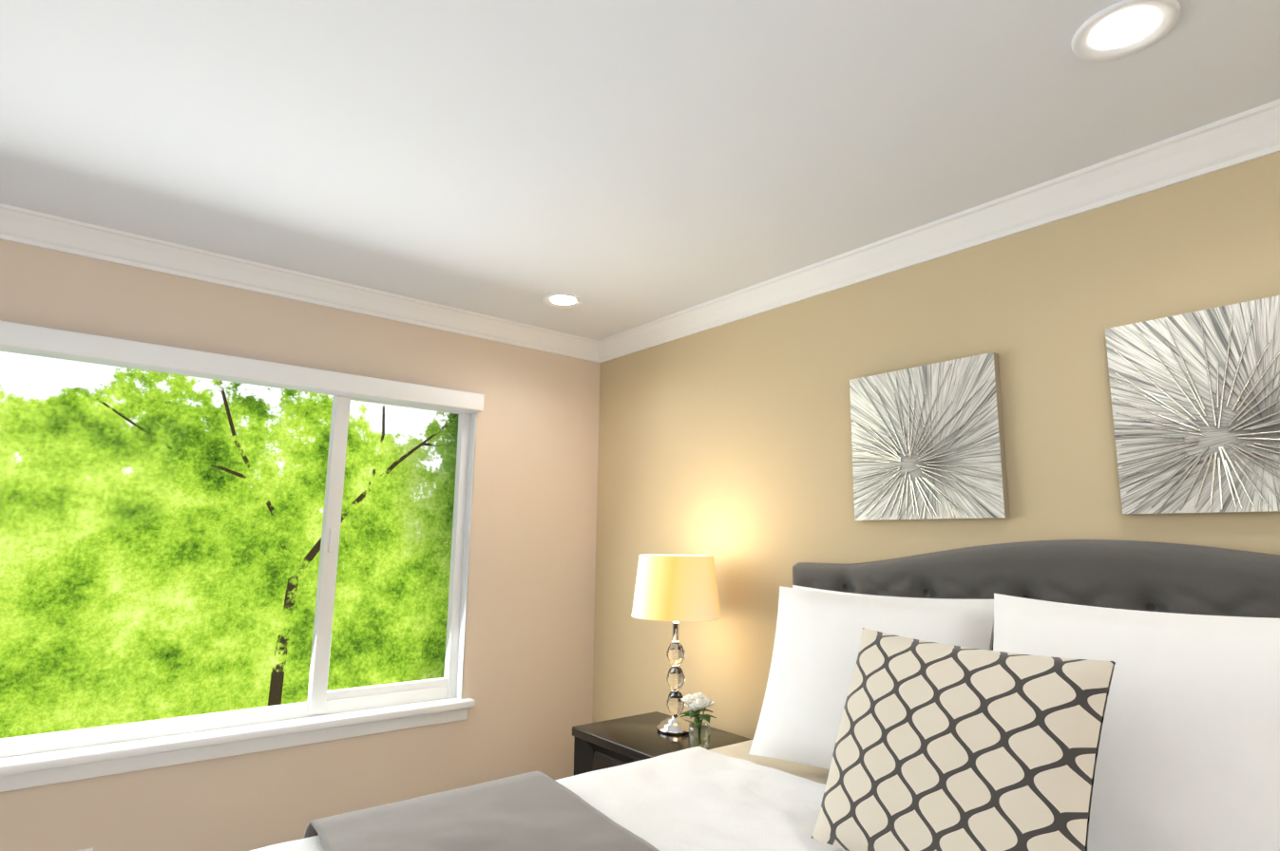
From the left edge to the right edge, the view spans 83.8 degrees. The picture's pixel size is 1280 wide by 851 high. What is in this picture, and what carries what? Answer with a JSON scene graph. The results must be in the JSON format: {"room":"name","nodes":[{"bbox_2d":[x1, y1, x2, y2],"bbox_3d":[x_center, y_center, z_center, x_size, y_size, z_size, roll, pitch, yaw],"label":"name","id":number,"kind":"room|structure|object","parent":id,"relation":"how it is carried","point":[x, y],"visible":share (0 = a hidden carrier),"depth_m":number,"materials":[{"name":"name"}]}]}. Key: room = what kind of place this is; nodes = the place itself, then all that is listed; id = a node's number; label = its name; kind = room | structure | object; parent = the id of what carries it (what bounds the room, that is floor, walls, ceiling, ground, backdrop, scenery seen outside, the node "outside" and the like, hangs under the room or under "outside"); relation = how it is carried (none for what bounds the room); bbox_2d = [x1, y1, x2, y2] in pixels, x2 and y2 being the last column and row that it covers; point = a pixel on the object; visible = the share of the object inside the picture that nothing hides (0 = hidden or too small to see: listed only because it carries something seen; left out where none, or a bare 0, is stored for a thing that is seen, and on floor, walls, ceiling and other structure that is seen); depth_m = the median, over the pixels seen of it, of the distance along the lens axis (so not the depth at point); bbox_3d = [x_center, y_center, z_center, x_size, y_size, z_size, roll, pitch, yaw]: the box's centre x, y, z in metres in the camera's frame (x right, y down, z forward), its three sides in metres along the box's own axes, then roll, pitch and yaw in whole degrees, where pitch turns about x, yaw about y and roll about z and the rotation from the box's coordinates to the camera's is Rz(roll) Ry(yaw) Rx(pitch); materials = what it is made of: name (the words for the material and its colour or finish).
{"room":"bedroom","nodes":[
{"label":"bedroom","id":0,"kind":"room"},
{"bbox_2d":[0,239,600,850],"bbox_3d":[-1.777,0.550,2.636,3.884,2.440,0.120,8,-12,-39],"label":"wall","id":1,"kind":"structure","parent":0,"point":[528,658],"depth_m":3.16,"materials":[{"name":"paint"}]},
{"bbox_2d":[76,847,93,850],"bbox_3d":[-1.854,1.462,2.348,0.072,0.115,0.010,8,-12,-39],"label":"electrical outlet","id":2,"kind":"object","parent":1,"relation":"attached to","point":[89,850],"visible":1,"depth_m":2.37,"materials":[{"name":"white plastic"}]},
{"bbox_2d":[0,320,484,792],"bbox_3d":[-1.748,0.463,2.624,2.495,1.499,0.165,8,-12,-39],"label":"window","id":3,"kind":"structure","parent":1,"relation":"in","point":[321,714],"depth_m":2.86,"materials":[{"name":"white plastic"}]},
{"bbox_2d":[0,203,596,361],"bbox_3d":[-1.702,-0.620,2.742,3.690,0.095,0.086,8,-12,-39],"label":"crown molding","id":4,"kind":"structure","parent":1,"relation":"attached to","point":[19,225],"depth_m":2.88,"materials":[{"name":"white wood"}]},
{"bbox_2d":[0,0,1279,341],"bbox_3d":[-0.140,-0.983,0.879,4.184,0.060,5.300,8,-12,-39],"label":"ceiling","id":5,"kind":"structure","parent":0,"point":[620,165],"depth_m":1.87,"materials":[{"name":"paint"}]},
{"bbox_2d":[541,292,584,308],"bbox_3d":[-0.348,-0.565,3.232,0.190,0.010,0.190,8,-12,-39],"label":"recessed light","id":6,"kind":"object","parent":5,"relation":"in","point":[563,302],"visible":0.98,"depth_m":3.23,"materials":[{"name":"white"}]},
{"bbox_2d":[1071,0,1180,61],"bbox_3d":[1.018,-0.830,1.499,0.190,0.010,0.190,8,-12,-39],"label":"recessed light","id":7,"kind":"object","parent":5,"relation":"in","point":[1125,34],"visible":1,"depth_m":1.50,"materials":[{"name":"white"}]},
{"bbox_2d":[592,152,1279,740],"bbox_3d":[1.393,0.476,1.925,0.120,2.440,5.240,8,-12,-39],"label":"wall","id":8,"kind":"structure","parent":0,"point":[727,447],"depth_m":2.65,"materials":[{"name":"paint"}]},
{"bbox_2d":[849,352,1009,520],"bbox_3d":[0.953,0.057,2.414,0.038,0.518,0.528,8,-12,-39],"label":"art panel","id":9,"kind":"object","parent":8,"relation":"attached to","point":[927,442],"visible":1,"depth_m":2.37,"materials":[{"name":"silver metal"}]},
{"bbox_2d":[592,98,1279,362],"bbox_3d":[1.329,-0.693,2.050,0.086,0.095,5.000,8,-12,-39],"label":"crown molding","id":10,"kind":"structure","parent":8,"relation":"attached to","point":[1235,139],"depth_m":2.26,"materials":[{"name":"white wood"}]},
{"bbox_2d":[1105,295,1279,515],"bbox_3d":[1.484,-0.045,1.772,0.038,0.518,0.530,8,-12,-39],"label":"art panel","id":11,"kind":"object","parent":8,"relation":"attached to","point":[1195,400],"visible":1,"depth_m":1.82,"materials":[{"name":"silver metal"}]},
{"bbox_3d":[-0.173,1.484,0.475,4.184,0.060,5.300,8,-12,-39],"label":"floor","id":12,"kind":"structure","parent":0,"visible":0},
{"bbox_2d":[572,711,752,776],"bbox_3d":[0.113,1.504,2.695,0.452,0.625,0.687,8,-12,-39],"label":"nightstand","id":13,"kind":"object","parent":12,"relation":"on","point":[606,744],"visible":0.12,"depth_m":2.76,"materials":[{"name":"brown wood"}]},
{"bbox_2d":[630,554,721,735],"bbox_3d":[0.145,0.872,2.883,0.364,0.682,0.364,8,-12,-39],"label":"lamp","id":14,"kind":"object","parent":13,"relation":"on","point":[676,589],"visible":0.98,"depth_m":2.79,"materials":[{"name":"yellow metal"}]},
{"bbox_2d":[677,692,716,749],"bbox_3d":[0.214,1.072,2.588,0.122,0.194,0.144,8,-12,-39],"label":"posy","id":15,"kind":"object","parent":13,"relation":"on","point":[697,703],"visible":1,"depth_m":2.58,"materials":[{"name":"white plant"}]},
{"bbox_2d":[249,539,1279,850],"bbox_3d":[0.390,0.870,1.186,2.226,1.372,2.234,8,-12,-39],"label":"bed","id":16,"kind":"object","parent":12,"relation":"on","point":[1077,696],"visible":1,"depth_m":1.49,"materials":[{"name":"white fabric"}]},
{"label":"outside","id":17,"kind":"structure","parent":0,"visible":0},
{"bbox_2d":[0,351,458,739],"bbox_3d":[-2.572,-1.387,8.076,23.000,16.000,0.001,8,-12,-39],"label":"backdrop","id":18,"kind":"structure","parent":17,"point":[157,617],"depth_m":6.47,"materials":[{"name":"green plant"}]},
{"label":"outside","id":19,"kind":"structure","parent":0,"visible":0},
{"bbox_2d":[98,380,458,706],"bbox_3d":[-2.998,1.809,6.583,3.805,5.202,0.120,8,-12,-39],"label":"limbs","id":20,"kind":"object","parent":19,"point":[276,689],"depth_m":6.38,"materials":[{"name":"brown plant"}]}
]}

